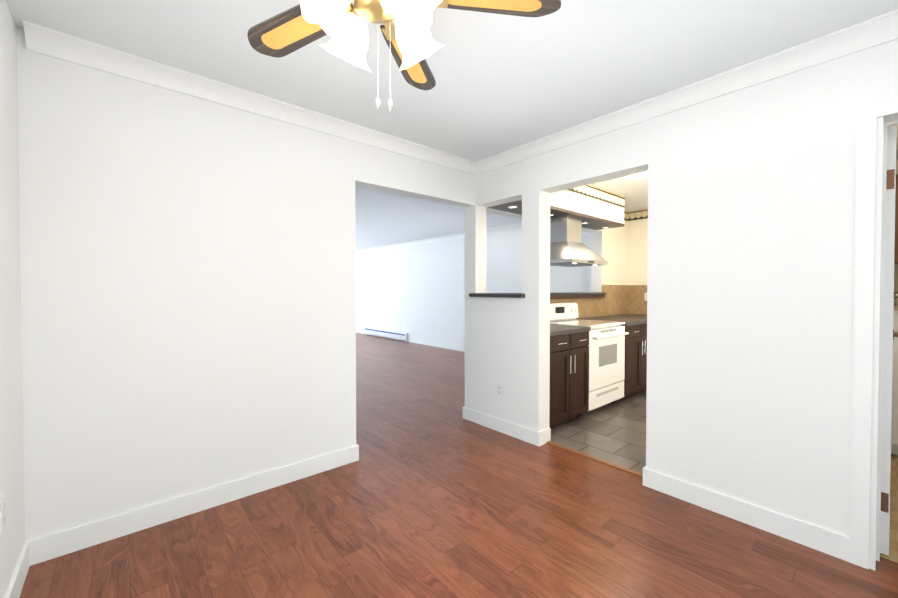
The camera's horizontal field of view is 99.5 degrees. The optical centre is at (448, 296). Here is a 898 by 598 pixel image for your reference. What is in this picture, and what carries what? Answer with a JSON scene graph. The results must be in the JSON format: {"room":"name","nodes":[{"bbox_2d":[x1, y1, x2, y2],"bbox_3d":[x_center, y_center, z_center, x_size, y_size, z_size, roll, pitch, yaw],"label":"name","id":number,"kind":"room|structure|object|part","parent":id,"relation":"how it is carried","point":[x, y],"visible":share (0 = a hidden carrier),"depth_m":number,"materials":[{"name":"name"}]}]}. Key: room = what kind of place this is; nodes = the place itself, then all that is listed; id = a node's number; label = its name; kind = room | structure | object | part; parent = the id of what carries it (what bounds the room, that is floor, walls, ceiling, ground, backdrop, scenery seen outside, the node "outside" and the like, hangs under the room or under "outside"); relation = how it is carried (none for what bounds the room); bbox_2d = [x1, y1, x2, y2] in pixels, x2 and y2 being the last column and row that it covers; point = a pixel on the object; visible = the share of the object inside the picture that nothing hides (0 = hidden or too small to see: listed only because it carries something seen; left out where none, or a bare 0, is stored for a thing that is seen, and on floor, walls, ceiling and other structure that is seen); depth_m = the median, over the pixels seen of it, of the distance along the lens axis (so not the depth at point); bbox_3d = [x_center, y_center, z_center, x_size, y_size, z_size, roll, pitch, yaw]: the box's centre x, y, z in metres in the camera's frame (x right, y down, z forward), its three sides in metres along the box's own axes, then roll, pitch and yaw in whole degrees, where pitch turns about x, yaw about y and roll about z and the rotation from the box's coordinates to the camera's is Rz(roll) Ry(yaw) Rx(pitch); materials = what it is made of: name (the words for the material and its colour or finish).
{"room":"empty dining room","nodes":[
{"label":"empty dining room","id":0,"kind":"room"},
{"bbox_2d":[0,0,24,597],"bbox_3d":[-0.817,0.037,0.313,0.150,2.440,3.900,-1,1,-41],"label":"wall","id":1,"kind":"structure","parent":0,"point":[12,539],"depth_m":1.55,"materials":[{"name":"white paint"}]},
{"bbox_2d":[0,495,5,533],"bbox_3d":[-1.641,0.800,1.398,0.008,0.115,0.070,-1,1,-41],"label":"outlet","id":2,"kind":"object","parent":1,"relation":"attached to","point":[2,514],"visible":0.95,"depth_m":1.39,"materials":[{"name":"white plastic"}]},
{"bbox_2d":[4,539,35,597],"bbox_3d":[-1.125,1.193,0.812,0.014,0.112,2.470,-1,1,-41],"label":"baseboard","id":3,"kind":"structure","parent":1,"relation":"attached to","point":[27,558],"depth_m":1.62,"materials":[{"name":"white wood"}]},
{"bbox_2d":[16,28,601,541],"bbox_3d":[0.260,-0.016,3.727,6.250,2.440,0.150,-1,1,-41],"label":"wall","id":4,"kind":"structure","parent":0,"point":[188,291],"depth_m":2.09,"materials":[{"name":"white paint"}]},
{"bbox_2d":[36,444,358,563],"bbox_3d":[-1.303,1.170,2.303,1.639,0.112,0.044,-1,1,-41],"label":"baseboard","id":5,"kind":"structure","parent":4,"relation":"attached to","point":[77,538],"depth_m":2.11,"materials":[{"name":"white wood"}]},
{"bbox_2d":[22,20,473,174],"bbox_3d":[-0.841,-1.175,2.598,2.770,0.088,0.088,-1,1,-41],"label":"crown molding","id":6,"kind":"structure","parent":4,"relation":"attached to","point":[39,39],"depth_m":2.16,"materials":[{"name":"white"}]},
{"bbox_2d":[550,285,627,317],"bbox_3d":[1.523,0.068,4.714,3.050,0.440,0.008,-1,1,-41],"label":"tile backsplash","id":7,"kind":"structure","parent":4,"relation":"attached to","point":[622,299],"depth_m":5.27,"materials":[{"name":"beige tile"}]},
{"bbox_2d":[6,0,897,249],"bbox_3d":[-1.780,-1.313,5.413,7.700,0.100,13.000,-1,1,-41],"label":"ceiling","id":8,"kind":"structure","parent":0,"point":[505,82],"depth_m":1.94,"materials":[{"name":"white paint"}]},
{"bbox_2d":[247,0,560,111],"bbox_3d":[-0.261,-0.900,1.150,1.108,0.592,1.146,-1,1,-41],"label":"ceiling fan","id":9,"kind":"object","parent":8,"relation":"hanging from","point":[412,43],"visible":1,"depth_m":1.26,"materials":[{"name":"gold metal"}]},
{"bbox_3d":[-0.536,-0.951,1.355,0.502,0.027,0.140,0,-9,29],"label":"blade","id":10,"kind":"part","parent":9,"relation":"part of","materials":[{"name":"brown wood"}]},
{"bbox_3d":[-0.234,-0.758,1.256,0.015,0.284,0.016,-1,1,-41],"label":"chain","id":11,"kind":"part","parent":9,"relation":"part of","materials":[{"name":"silver metal"}]},
{"bbox_3d":[-0.193,-0.753,1.246,0.015,0.294,0.016,-1,1,-41],"label":"chain","id":12,"kind":"part","parent":9,"relation":"part of","materials":[{"name":"silver metal"}]},
{"bbox_3d":[-0.163,-0.954,1.530,0.140,0.027,0.502,10,3,11],"label":"blade","id":13,"kind":"part","parent":9,"relation":"part of","materials":[{"name":"brown wood"}]},
{"bbox_3d":[0.120,-0.949,1.229,0.502,0.027,0.140,0,11,-7],"label":"blade","id":14,"kind":"part","parent":9,"relation":"part of","materials":[{"name":"brown wood"}]},
{"bbox_2d":[487,190,623,229],"bbox_3d":[1.292,-1.060,4.252,2.111,0.370,0.385,-1,1,-41],"label":"ceiling bulkhead","id":15,"kind":"object","parent":8,"relation":"attached to","point":[597,215],"visible":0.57,"depth_m":4.16,"materials":[{"name":"beige paint"}]},
{"bbox_2d":[550,216,607,266],"bbox_3d":[1.357,-0.609,4.228,0.745,0.528,0.486,-1,1,-41],"label":"range hood","id":16,"kind":"object","parent":15,"relation":"hanging from","point":[568,248],"visible":0.92,"depth_m":4.14,"materials":[{"name":"silver metal"}]},
{"bbox_2d":[629,171,647,177],"bbox_3d":[1.856,-1.191,3.630,0.340,0.088,0.340,-1,1,-41],"label":"ceiling light","id":17,"kind":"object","parent":8,"relation":"attached to","point":[642,175],"depth_m":3.62,"materials":[{"name":"paint"}]},
{"bbox_2d":[19,333,897,597],"bbox_3d":[-1.780,1.202,5.452,7.700,0.050,13.000,-1,1,-41],"label":"floor","id":18,"kind":"structure","parent":0,"point":[431,492],"depth_m":1.94,"materials":[{"name":"brown wood"}]},
{"bbox_2d":[546,441,642,477],"bbox_3d":[1.083,1.213,2.849,0.040,0.009,0.835,-1,1,-41],"label":"threshold","id":19,"kind":"object","parent":18,"relation":"on","point":[639,474],"visible":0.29,"depth_m":2.82,"materials":[{"name":"brown wood"}]},
{"bbox_2d":[356,229,590,345],"bbox_3d":[-0.571,-0.098,8.961,0.150,2.440,8.850,-1,1,-41],"label":"wall","id":20,"kind":"structure","parent":0,"point":[417,291],"depth_m":8.57,"materials":[{"name":"white paint"}]},
{"bbox_2d":[365,327,407,340],"bbox_3d":[-1.713,0.985,10.106,0.071,0.180,2.050,-1,1,-41],"label":"baseboard heater","id":21,"kind":"object","parent":20,"relation":"attached to","point":[389,334],"visible":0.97,"depth_m":9.95,"materials":[{"name":"white metal"}]},
{"bbox_2d":[356,329,464,351],"bbox_3d":[-0.633,1.067,8.926,0.014,0.112,8.850,-1,1,-41],"label":"baseboard","id":22,"kind":"structure","parent":20,"relation":"attached to","point":[414,340],"depth_m":8.62,"materials":[{"name":"white wood"}]},
{"bbox_2d":[356,222,521,252],"bbox_3d":[-0.661,-1.272,8.865,0.088,0.088,8.850,-1,1,-41],"label":"crown molding","id":23,"kind":"structure","parent":20,"relation":"attached to","point":[517,225],"depth_m":8.36,"materials":[{"name":"white"}]},
{"bbox_2d":[491,171,647,411],"bbox_3d":[2.320,-0.017,3.793,3.050,2.440,2.450,-1,1,-41],"label":"wall","id":24,"kind":"structure","parent":0,"point":[625,251],"depth_m":5.54,"materials":[{"name":"beige paint"}]},
{"bbox_2d":[469,292,605,307],"bbox_3d":[1.274,0.020,4.253,2.480,0.121,0.785,-1,1,-41],"label":"ledges","id":25,"kind":"object","parent":24,"relation":"on","point":[513,300],"visible":0.77,"depth_m":3.48,"materials":[{"name":"black stone"}]},
{"bbox_2d":[564,185,647,221],"bbox_3d":[2.322,-1.162,3.776,3.046,0.150,2.450,-1,1,-41],"label":"wallpaper border","id":26,"kind":"object","parent":24,"relation":"attached to","point":[600,195],"depth_m":4.53,"materials":[{"name":"paper"}]},
{"bbox_2d":[627,285,646,314],"bbox_3d":[3.479,0.067,4.776,0.012,0.440,2.416,-1,1,-41],"label":"tile backsplash","id":27,"kind":"structure","parent":24,"relation":"attached to","point":[636,304],"depth_m":5.59,"materials":[{"name":"beige tile"}]},
{"bbox_2d":[551,390,645,473],"bbox_3d":[2.309,1.201,3.802,3.080,0.004,2.450,-1,1,-41],"label":"floor","id":28,"kind":"structure","parent":0,"point":[614,433],"depth_m":3.34,"materials":[{"name":"grey tile"}]},
{"bbox_2d":[549,324,590,428],"bbox_3d":[0.877,0.749,3.679,0.679,0.912,0.722,-1,1,-41],"label":"base cabinet","id":29,"kind":"object","parent":28,"relation":"on","point":[569,373],"visible":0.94,"depth_m":3.43,"materials":[{"name":"brown wood"}]},
{"bbox_2d":[550,302,628,417],"bbox_3d":[1.437,0.640,4.139,0.765,1.115,0.724,-1,1,-41],"label":"range","id":30,"kind":"object","parent":28,"relation":"on","point":[606,345],"visible":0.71,"depth_m":3.94,"materials":[{"name":"white metal"}]},
{"bbox_2d":[614,322,646,402],"bbox_3d":[2.032,0.753,4.700,0.859,0.872,0.681,-1,1,-41],"label":"base cabinet","id":31,"kind":"object","parent":28,"relation":"on","point":[635,380],"depth_m":4.35,"materials":[{"name":"brown wood"}]},
{"bbox_2d":[576,314,646,325],"bbox_3d":[2.305,0.292,4.923,1.572,0.038,0.701,-1,1,-41],"label":"countertop","id":32,"kind":"structure","parent":31,"relation":"on","point":[629,319],"depth_m":4.66,"materials":[{"name":"grey stone"}]},
{"bbox_2d":[465,39,897,536],"bbox_3d":[1.438,0.005,2.367,0.150,2.440,3.750,-1,1,-41],"label":"wall","id":33,"kind":"structure","parent":0,"point":[751,249],"depth_m":2.09,"materials":[{"name":"white paint"}]},
{"bbox_2d":[496,383,502,396],"bbox_3d":[0.452,0.839,3.398,0.008,0.115,0.070,-1,1,-41],"label":"outlet","id":34,"kind":"object","parent":33,"relation":"attached to","point":[499,390],"visible":1,"depth_m":3.40,"materials":[{"name":"white plastic"}]},
{"bbox_2d":[463,406,543,445],"bbox_3d":[0.440,1.153,3.412,0.014,0.112,0.889,-1,1,-41],"label":"baseboard","id":35,"kind":"structure","parent":33,"relation":"attached to","point":[536,438],"depth_m":3.34,"materials":[{"name":"white wood"}]},
{"bbox_2d":[474,9,897,174],"bbox_3d":[1.398,-1.169,2.214,0.088,0.088,3.600,-1,1,-41],"label":"crown molding","id":36,"kind":"structure","parent":33,"relation":"attached to","point":[849,40],"depth_m":2.09,"materials":[{"name":"white"}]},
{"bbox_2d":[643,466,849,561],"bbox_3d":[1.562,1.173,2.118,0.014,0.112,0.924,-1,1,-41],"label":"baseboard","id":37,"kind":"structure","parent":33,"relation":"attached to","point":[832,543],"depth_m":2.03,"materials":[{"name":"white wood"}]},
{"bbox_2d":[849,99,897,569],"bbox_3d":[2.230,0.194,1.448,0.170,2.090,0.940,-1,1,-41],"label":"door frame","id":38,"kind":"structure","parent":33,"relation":"attached to","point":[874,121],"depth_m":1.72,"materials":[{"name":"white wood"}]},
{"bbox_2d":[880,125,897,555],"bbox_3d":[2.369,0.211,2.009,0.842,2.014,0.131,-1,1,-41],"label":"laundry door","id":39,"kind":"structure","parent":33,"relation":"in","point":[889,334],"depth_m":1.78,"materials":[{"name":"white wood"}]},
{"bbox_2d":[880,454,897,562],"bbox_3d":[3.392,1.223,2.346,2.750,0.004,1.130,-1,1,-41],"label":"floor","id":40,"kind":"structure","parent":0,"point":[893,540],"depth_m":2.14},
{"bbox_2d":[891,310,897,455],"bbox_3d":[3.831,0.672,2.843,0.664,1.090,0.680,-1,1,-41],"label":"washer","id":41,"kind":"object","parent":40,"relation":"on","point":[894,432],"visible":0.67,"depth_m":2.88,"materials":[{"name":"white metal"}]},
{"bbox_2d":[893,160,897,309],"bbox_3d":[4.382,-0.007,3.131,0.100,2.440,1.050,-1,1,-41],"label":"wall","id":42,"kind":"structure","parent":0,"point":[895,281],"depth_m":3.44,"materials":[{"name":"beige paint"}]},
{"bbox_2d":[894,174,897,263],"bbox_3d":[4.153,-0.655,3.022,0.367,0.740,0.800,-1,1,-41],"label":"wall cabinet","id":43,"kind":"object","parent":42,"relation":"attached to","point":[896,233],"visible":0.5,"depth_m":3.20,"materials":[{"name":"brown wood"}]},
{"bbox_2d":[894,292,897,305],"bbox_3d":[4.031,0.022,3.429,0.041,0.123,0.055,-1,1,-41],"label":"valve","id":44,"kind":"object","parent":42,"relation":"attached to","point":[895,297],"visible":0.79,"depth_m":3.42,"materials":[{"name":"silver metal"}]}
]}

